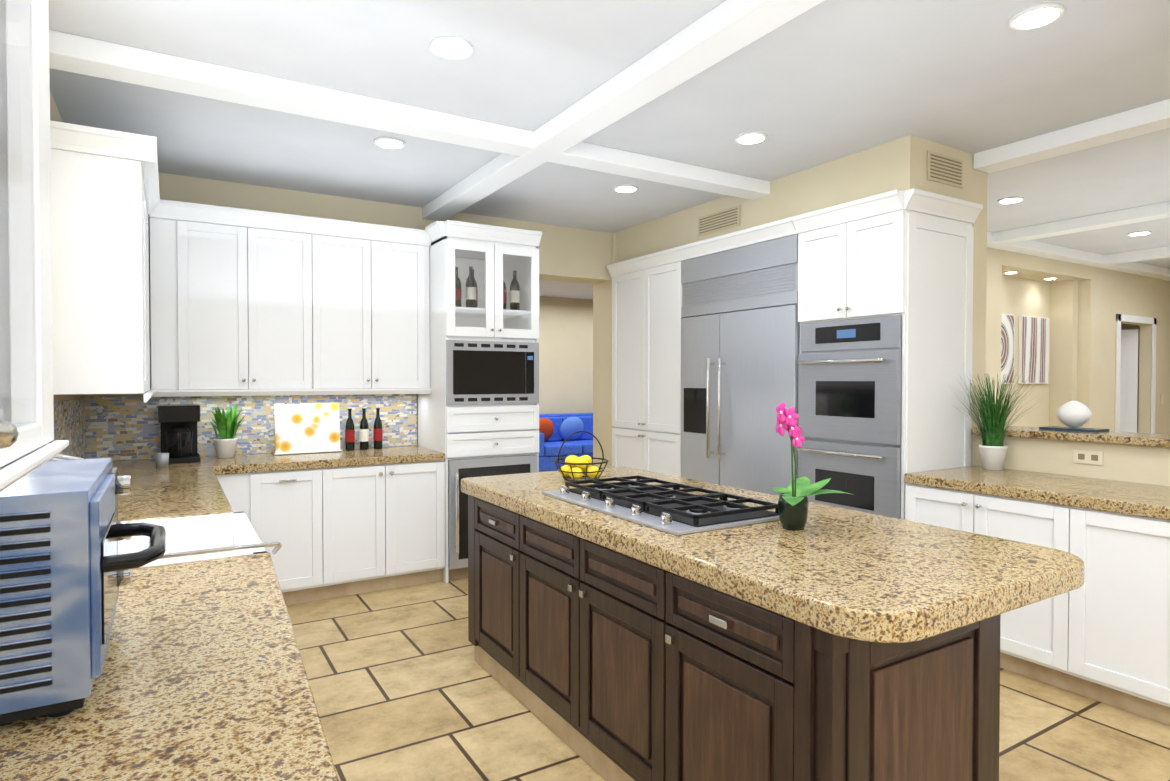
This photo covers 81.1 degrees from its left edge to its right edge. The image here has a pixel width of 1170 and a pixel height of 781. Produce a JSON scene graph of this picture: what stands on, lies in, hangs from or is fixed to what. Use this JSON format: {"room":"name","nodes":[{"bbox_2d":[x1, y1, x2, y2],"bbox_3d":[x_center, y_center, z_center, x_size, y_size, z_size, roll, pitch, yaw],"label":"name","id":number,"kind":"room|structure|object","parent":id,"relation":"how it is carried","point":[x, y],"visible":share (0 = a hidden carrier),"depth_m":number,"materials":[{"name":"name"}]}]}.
{"room":"kitchen","nodes":[
{"label":"kitchen","id":0,"kind":"room"},
{"bbox_2d":[49,0,1169,299],"bbox_3d":[2.062,-1.504,7.445,12.600,0.100,17.000,-1,1,-31],"label":"ceiling","id":1,"kind":"structure","parent":0,"point":[825,82],"depth_m":3.19,"materials":[{"name":"paint"}]},
{"bbox_2d":[374,137,405,148],"bbox_3d":[-1.097,-1.390,3.843,0.168,0.014,0.168,0,1,14],"label":"recessed light","id":2,"kind":"object","parent":1,"relation":"in","point":[384,142],"depth_m":3.82,"materials":[{"name":"white"}]},
{"bbox_2d":[430,36,472,59],"bbox_3d":[-0.535,-1.373,2.745,0.168,0.014,0.168,-1,1,-40],"label":"recessed light","id":3,"kind":"object","parent":1,"relation":"in","point":[448,47],"depth_m":2.73,"materials":[{"name":"white"}]},
{"bbox_2d":[49,0,1169,280],"bbox_3d":[4.311,-1.353,3.840,12.300,0.090,8.300,-1,1,-31],"label":"ceiling beams","id":4,"kind":"structure","parent":1,"relation":"attached to","point":[723,30],"depth_m":3.36,"materials":[{"name":"white paint"}]},
{"bbox_2d":[614,184,637,192],"bbox_3d":[0.285,-1.404,4.765,0.168,0.014,0.168,0,1,14],"label":"recessed light","id":5,"kind":"object","parent":1,"relation":"in","point":[626,188],"depth_m":4.74,"materials":[{"name":"white"}]},
{"bbox_2d":[735,131,766,144],"bbox_3d":[0.915,-1.389,3.767,0.168,0.014,0.168,0,1,14],"label":"recessed light","id":6,"kind":"object","parent":1,"relation":"in","point":[753,137],"depth_m":3.75,"materials":[{"name":"white"}]},
{"bbox_2d":[997,196,1023,203],"bbox_3d":[3.155,-1.409,5.068,0.168,0.014,0.168,-1,1,-40],"label":"recessed light","id":7,"kind":"object","parent":1,"relation":"in","point":[1008,200],"depth_m":5.05,"materials":[{"name":"white"}]},
{"bbox_2d":[1004,271,1017,273],"bbox_3d":[4.372,-1.211,7.016,0.118,0.013,0.118,-1,1,-43],"label":"recessed light","id":8,"kind":"object","parent":1,"relation":"in","point":[1008,272],"depth_m":6.99,"materials":[{"name":"white"}]},
{"bbox_2d":[1009,3,1063,29],"bbox_3d":[1.656,-1.369,2.509,0.168,0.014,0.168,0,1,14],"label":"recessed light","id":9,"kind":"object","parent":1,"relation":"in","point":[1028,18],"depth_m":2.49,"materials":[{"name":"white"}]},
{"bbox_2d":[1043,277,1056,279],"bbox_3d":[5.056,-1.217,7.431,0.118,0.013,0.118,-1,1,-43],"label":"recessed light","id":10,"kind":"object","parent":1,"relation":"in","point":[1048,278],"depth_m":7.40,"materials":[{"name":"white"}]},
{"bbox_2d":[1127,231,1150,235],"bbox_3d":[5.035,-1.427,6.210,0.168,0.014,0.168,-1,1,-40],"label":"recessed light","id":11,"kind":"object","parent":1,"relation":"in","point":[1136,233],"depth_m":6.18,"materials":[{"name":"white"}]},
{"bbox_2d":[50,91,1169,485],"bbox_3d":[3.129,-0.048,5.787,12.520,2.760,13.020,-1,1,-31],"label":"wall","id":12,"kind":"structure","parent":0,"point":[1080,307],"depth_m":6.18,"materials":[{"name":"beige paint"}]},
{"bbox_2d":[0,0,68,491],"bbox_3d":[-0.467,-0.506,0.249,0.385,1.151,0.800,-1,1,-31],"label":"window","id":13,"kind":"structure","parent":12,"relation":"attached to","point":[26,391],"depth_m":0.61,"materials":[{"name":"white wood"}]},
{"bbox_2d":[48,397,87,460],"bbox_3d":[-2.508,0.255,3.263,0.012,0.403,2.245,-1,1,-31],"label":"tile backsplash","id":14,"kind":"structure","parent":12,"relation":"attached to","point":[71,415],"depth_m":3.69,"materials":[{"name":"tile"}]},
{"bbox_2d":[50,120,149,395],"bbox_3d":[-2.308,-0.558,3.251,0.357,1.140,0.661,-1,1,-31],"label":"upper cabinet","id":15,"kind":"object","parent":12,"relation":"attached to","point":[105,196],"depth_m":2.98,"materials":[{"name":"white wood"}]},
{"bbox_2d":[112,456,232,521],"bbox_3d":[-2.023,0.487,3.120,0.690,0.054,2.999,-1,1,-31],"label":"countertop","id":16,"kind":"structure","parent":12,"relation":"attached to","point":[174,490],"depth_m":3.11,"materials":[{"name":"beige stone"}]},
{"bbox_2d":[155,453,168,467],"bbox_3d":[-2.461,0.406,3.979,0.072,0.080,0.070,-1,1,-31],"label":"mug","id":17,"kind":"object","parent":16,"relation":"on","point":[162,460],"visible":1,"depth_m":3.95,"materials":[{"name":"silver metal"}]},
{"bbox_2d":[50,454,281,567],"bbox_3d":[-1.401,0.456,2.184,0.717,0.545,0.746,-1,1,-31],"label":"farmhouse sink","id":18,"kind":"object","parent":16,"relation":"in","point":[202,537],"visible":0.04,"depth_m":2.52,"materials":[{"name":"white porcelain"}]},
{"bbox_2d":[158,404,200,463],"bbox_3d":[-2.536,0.266,4.273,0.220,0.350,0.336,-1,1,-31],"label":"coffee maker","id":19,"kind":"object","parent":16,"relation":"on","point":[179,439],"visible":0.92,"depth_m":4.19,"materials":[{"name":"black plastic"}]},
{"bbox_2d":[149,199,324,390],"bbox_3d":[-2.283,-0.578,4.503,0.974,1.140,0.338,-1,1,-31],"label":"upper cabinet","id":20,"kind":"object","parent":12,"relation":"attached to","point":[245,302],"depth_m":4.35,"materials":[{"name":"white wood"}]},
{"bbox_2d":[88,394,416,460],"bbox_3d":[-2.186,0.232,4.765,2.064,0.403,0.012,-1,1,-31],"label":"tile backsplash","id":21,"kind":"structure","parent":12,"relation":"attached to","point":[115,428],"depth_m":4.63,"materials":[{"name":"tile"}]},
{"bbox_2d":[208,445,444,473],"bbox_3d":[-1.736,0.463,4.665,1.404,0.054,0.655,-1,1,-31],"label":"countertop","id":22,"kind":"structure","parent":12,"relation":"attached to","point":[260,462],"depth_m":4.48,"materials":[{"name":"beige stone"}]},
{"bbox_2d":[209,404,246,457],"bbox_3d":[-2.334,0.264,4.471,0.227,0.349,0.278,-1,1,-31],"label":"herb plant","id":23,"kind":"object","parent":22,"relation":"on","point":[226,424],"visible":1,"depth_m":4.43,"materials":[{"name":"green plant"}]},
{"bbox_2d":[274,403,342,454],"bbox_3d":[-1.937,0.263,4.771,0.440,0.342,0.146,-1,1,-31],"label":"painting","id":24,"kind":"object","parent":22,"relation":"on","point":[307,428],"visible":1,"depth_m":4.74,"materials":[{"name":"white"}]},
{"bbox_2d":[345,409,354,450],"bbox_3d":[-1.696,0.281,4.933,0.064,0.300,0.064,1,1,44],"label":"wine bottle","id":25,"kind":"object","parent":22,"relation":"on","point":[349,428],"depth_m":4.91,"materials":[{"name":"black glass"}]},
{"bbox_2d":[359,408,368,449],"bbox_3d":[-1.611,0.280,4.985,0.064,0.300,0.064,1,1,44],"label":"wine bottle","id":26,"kind":"object","parent":22,"relation":"on","point":[363,435],"depth_m":4.96,"materials":[{"name":"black glass"}]},
{"bbox_2d":[373,408,382,448],"bbox_3d":[-1.525,0.279,5.037,0.064,0.300,0.064,1,1,44],"label":"wine bottle","id":27,"kind":"object","parent":22,"relation":"on","point":[377,430],"depth_m":5.01,"materials":[{"name":"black glass"}]},
{"bbox_2d":[325,219,431,390],"bbox_3d":[-1.592,-0.584,4.923,0.872,1.140,0.338,-1,1,-31],"label":"upper cabinet","id":28,"kind":"object","parent":12,"relation":"attached to","point":[377,317],"depth_m":4.80,"materials":[{"name":"white wood"}]},
{"bbox_2d":[698,205,739,235],"bbox_3d":[0.980,-1.246,5.034,0.010,0.140,0.445,-1,1,-31],"label":"vent register","id":29,"kind":"object","parent":12,"relation":"attached to","point":[720,220],"visible":1,"depth_m":5.02,"materials":[{"name":"beige paint"}]},
{"bbox_2d":[927,150,962,187],"bbox_3d":[2.055,-1.258,3.896,0.340,0.160,0.010,-1,1,-31],"label":"vent register","id":30,"kind":"object","parent":12,"relation":"attached to","point":[944,169],"visible":1,"depth_m":3.89,"materials":[{"name":"beige paint"}]},
{"bbox_2d":[1001,314,1014,383],"bbox_3d":[4.345,-0.440,7.188,0.580,0.740,0.032,-1,1,-31],"label":"canvas art","id":31,"kind":"object","parent":12,"relation":"attached to","point":[1007,344],"visible":0.32,"depth_m":7.25,"materials":[{"name":"white"}]},
{"bbox_2d":[1018,315,1049,383],"bbox_3d":[4.978,-0.446,7.572,0.600,0.740,0.032,-1,1,-31],"label":"canvas art","id":32,"kind":"object","parent":12,"relation":"attached to","point":[1033,361],"visible":0.89,"depth_m":7.54,"materials":[{"name":"white"}]},
{"bbox_2d":[971,426,1169,447],"bbox_3d":[3.461,0.264,2.443,0.370,0.040,3.950,-1,1,-31],"label":"bar","id":33,"kind":"object","parent":12,"relation":"on","point":[1137,439],"visible":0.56,"depth_m":3.56,"materials":[{"name":"beige stone"}]},
{"bbox_2d":[1039,401,1109,431],"bbox_3d":[2.726,0.139,3.814,0.164,0.164,0.280,-1,1,-31],"label":"vase","id":34,"kind":"object","parent":33,"relation":"on","point":[1073,415],"visible":1,"depth_m":3.77,"materials":[{"name":"white ceramic"}]},
{"bbox_2d":[1074,449,1102,464],"bbox_3d":[2.620,0.347,3.560,0.008,0.070,0.130,-1,1,-31],"label":"electrical outlet plate","id":35,"kind":"object","parent":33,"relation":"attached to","point":[1088,457],"visible":1,"depth_m":3.56,"materials":[{"name":"beige plastic"}]},
{"bbox_2d":[1120,329,1137,432],"bbox_3d":[6.535,0.256,8.774,0.325,2.040,0.818,-1,1,-31],"label":"door leaf","id":36,"kind":"structure","parent":12,"relation":"in","point":[1129,381],"depth_m":8.54,"materials":[{"name":"white wood"}]},
{"bbox_2d":[1115,314,1156,433],"bbox_3d":[6.562,0.205,8.143,1.050,2.180,0.020,-1,1,-31],"label":"door frame","id":37,"kind":"structure","parent":12,"relation":"attached to","point":[1134,319],"depth_m":8.03,"materials":[{"name":"white wood"}]},
{"bbox_2d":[286,577,1169,780],"bbox_3d":[2.062,1.356,7.490,12.600,0.100,17.000,-1,1,-31],"label":"floor","id":38,"kind":"structure","parent":0,"point":[404,685],"depth_m":2.89,"materials":[{"name":"tile"}]},
{"bbox_2d":[216,472,263,542],"bbox_3d":[-2.256,0.925,4.367,0.279,0.860,0.637,-1,1,-31],"label":"base cabinet","id":39,"kind":"object","parent":38,"relation":"on","point":[244,492],"depth_m":4.14,"materials":[{"name":"white wood"}]},
{"bbox_2d":[264,468,335,604],"bbox_3d":[-1.985,0.923,4.532,0.476,0.860,0.637,-1,1,-31],"label":"base cabinet","id":40,"kind":"object","parent":38,"relation":"on","point":[300,505],"depth_m":4.30,"materials":[{"name":"white wood"}]},
{"bbox_2d":[336,461,444,596],"bbox_3d":[-1.514,0.918,4.818,0.873,0.860,0.637,-1,1,-31],"label":"base cabinet","id":41,"kind":"object","parent":38,"relation":"on","point":[342,531],"depth_m":4.58,"materials":[{"name":"white wood"}]},
{"bbox_2d":[417,220,541,582],"bbox_3d":[-0.830,0.082,5.170,0.790,2.520,0.724,-1,1,-31],"label":"tall cabinet","id":42,"kind":"object","parent":38,"relation":"on","point":[478,411],"visible":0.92,"depth_m":4.92,"materials":[{"name":"white painted wood"},{"name":"glass"},{"name":"stainless steel"}]},
{"bbox_2d":[455,266,519,309],"bbox_3d":[-0.785,-0.756,5.131,0.598,0.315,0.198,-1,1,-31],"label":"wine bottles","id":43,"kind":"object","parent":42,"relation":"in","point":[472,293],"depth_m":5.05,"materials":[{"name":"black glass"}]},
{"bbox_2d":[468,495,507,689],"bbox_3d":[-0.107,0.948,3.372,0.736,0.844,0.656,-1,1,-31],"label":"base cabinet","id":44,"kind":"object","parent":38,"relation":"on","point":[487,522],"depth_m":3.25,"materials":[{"name":"brown wood"}]},
{"bbox_2d":[461,466,1084,642],"bbox_3d":[0.416,0.500,2.750,1.020,0.068,2.470,-1,1,-31],"label":"countertop","id":45,"kind":"structure","parent":44,"relation":"on","point":[851,574],"depth_m":1.94,"materials":[{"name":"beige stone"}]},
{"bbox_2d":[554,431,607,480],"bbox_3d":[-0.020,0.329,3.483,0.279,0.247,0.279,-1,1,-31],"label":"basket","id":46,"kind":"object","parent":45,"relation":"on","point":[575,467],"visible":0.96,"depth_m":3.46,"materials":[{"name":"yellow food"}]},
{"bbox_2d":[542,475,778,534],"bbox_3d":[0.279,0.439,2.771,0.530,0.052,0.950,-1,1,-31],"label":"gas cooktop","id":47,"kind":"object","parent":45,"relation":"in","point":[675,510],"visible":1,"depth_m":2.60,"materials":[{"name":"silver metal"}]},
{"bbox_2d":[770,402,849,530],"bbox_3d":[0.724,0.253,2.366,0.308,0.435,0.265,-1,1,-31],"label":"orchid plant","id":48,"kind":"object","parent":45,"relation":"on","point":[793,503],"visible":1,"depth_m":2.31,"materials":[{"name":"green plant"}]},
{"bbox_2d":[539,413,592,471],"bbox_3d":[-0.004,0.816,10.691,2.300,0.880,0.970,-1,1,-31],"label":"sofa","id":49,"kind":"object","parent":38,"relation":"on","point":[556,431],"visible":0.31,"depth_m":10.39,"materials":[{"name":"blue fabric"}]},
{"bbox_2d":[508,510,643,780],"bbox_3d":[0.293,0.958,2.712,0.736,0.844,1.144,-1,1,-31],"label":"base cabinet","id":50,"kind":"object","parent":38,"relation":"on","point":[606,664],"depth_m":2.53,"materials":[{"name":"brown wood"}]},
{"bbox_2d":[610,245,721,476],"bbox_3d":[0.783,0.105,5.945,0.670,2.450,0.980,-1,1,-31],"label":"tall cabinet","id":51,"kind":"object","parent":38,"relation":"on","point":[646,354],"depth_m":5.71,"materials":[{"name":"white painted wood"}]},
{"bbox_2d":[681,234,799,495],"bbox_3d":[1.304,0.170,5.011,0.749,2.348,1.153,-1,1,-31],"label":"refrigerator","id":52,"kind":"object","parent":38,"relation":"on","point":[740,337],"visible":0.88,"depth_m":4.78,"materials":[{"name":"silver metal"}]},
{"bbox_2d":[644,562,1000,780],"bbox_3d":[0.697,0.968,2.047,0.736,0.844,0.668,-1,1,-31],"label":"base cabinet","id":53,"kind":"object","parent":38,"relation":"on","point":[735,689],"depth_m":1.79,"materials":[{"name":"brown wood"}]},
{"bbox_2d":[791,188,982,519],"bbox_3d":[1.819,0.132,4.181,0.730,2.450,0.793,-1,1,-31],"label":"tall cabinet","id":54,"kind":"object","parent":38,"relation":"on","point":[907,255],"visible":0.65,"depth_m":3.91,"materials":[{"name":"white painted wood"}]},
{"bbox_2d":[797,315,901,518],"bbox_3d":[1.788,0.210,4.198,0.727,1.259,0.693,-1,1,-31],"label":"double oven","id":55,"kind":"object","parent":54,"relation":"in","point":[850,398],"visible":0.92,"depth_m":3.98,"materials":[{"name":"silver metal"}]},
{"bbox_2d":[905,484,956,529],"bbox_3d":[2.142,0.935,3.719,0.671,0.860,0.437,-1,1,-31],"label":"base cabinet","id":56,"kind":"object","parent":38,"relation":"on","point":[934,506],"depth_m":3.60,"materials":[{"name":"white wood"}]},
{"bbox_2d":[905,466,1169,519],"bbox_3d":[3.053,0.501,2.203,0.680,0.054,3.958,-1,1,-31],"label":"countertop","id":57,"kind":"structure","parent":56,"relation":"on","point":[1138,499],"depth_m":3.26,"materials":[{"name":"beige stone"}]},
{"bbox_2d":[948,373,1041,469],"bbox_3d":[2.269,0.174,3.791,0.330,0.550,0.407,-1,1,-31],"label":"grass plant","id":58,"kind":"object","parent":57,"relation":"on","point":[993,449],"visible":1,"depth_m":3.84,"materials":[{"name":"green plant"}]},
{"bbox_2d":[957,491,1048,682],"bbox_3d":[2.333,0.940,3.405,0.671,0.860,0.547,-1,1,-31],"label":"base cabinet","id":59,"kind":"object","parent":38,"relation":"on","point":[1024,631],"depth_m":3.25,"materials":[{"name":"white wood"}]},
{"bbox_2d":[1045,504,1169,725],"bbox_3d":[2.664,0.949,2.860,0.671,0.860,0.976,-1,1,-31],"label":"base cabinet","id":60,"kind":"object","parent":38,"relation":"on","point":[1102,634],"depth_m":2.91,"materials":[{"name":"white wood"}]},
{"bbox_3d":[-1.011,0.971,1.462,0.691,0.859,6.897,-1,1,-31],"label":"base cabinet","id":61,"kind":"object","parent":38,"relation":"on","visible":0},
{"bbox_2d":[0,552,338,780],"bbox_3d":[-0.225,0.533,0.178,0.709,0.054,3.898,-1,1,-31],"label":"countertop","id":62,"kind":"structure","parent":61,"relation":"on","point":[203,677],"depth_m":1.09,"materials":[{"name":"beige stone"}]},
{"bbox_2d":[0,458,165,723],"bbox_3d":[-0.981,0.319,1.181,0.438,0.341,0.516,-1,1,-31],"label":"toaster oven","id":63,"kind":"object","parent":62,"relation":"on","point":[66,567],"visible":1,"depth_m":1.01,"materials":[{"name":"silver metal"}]}
]}

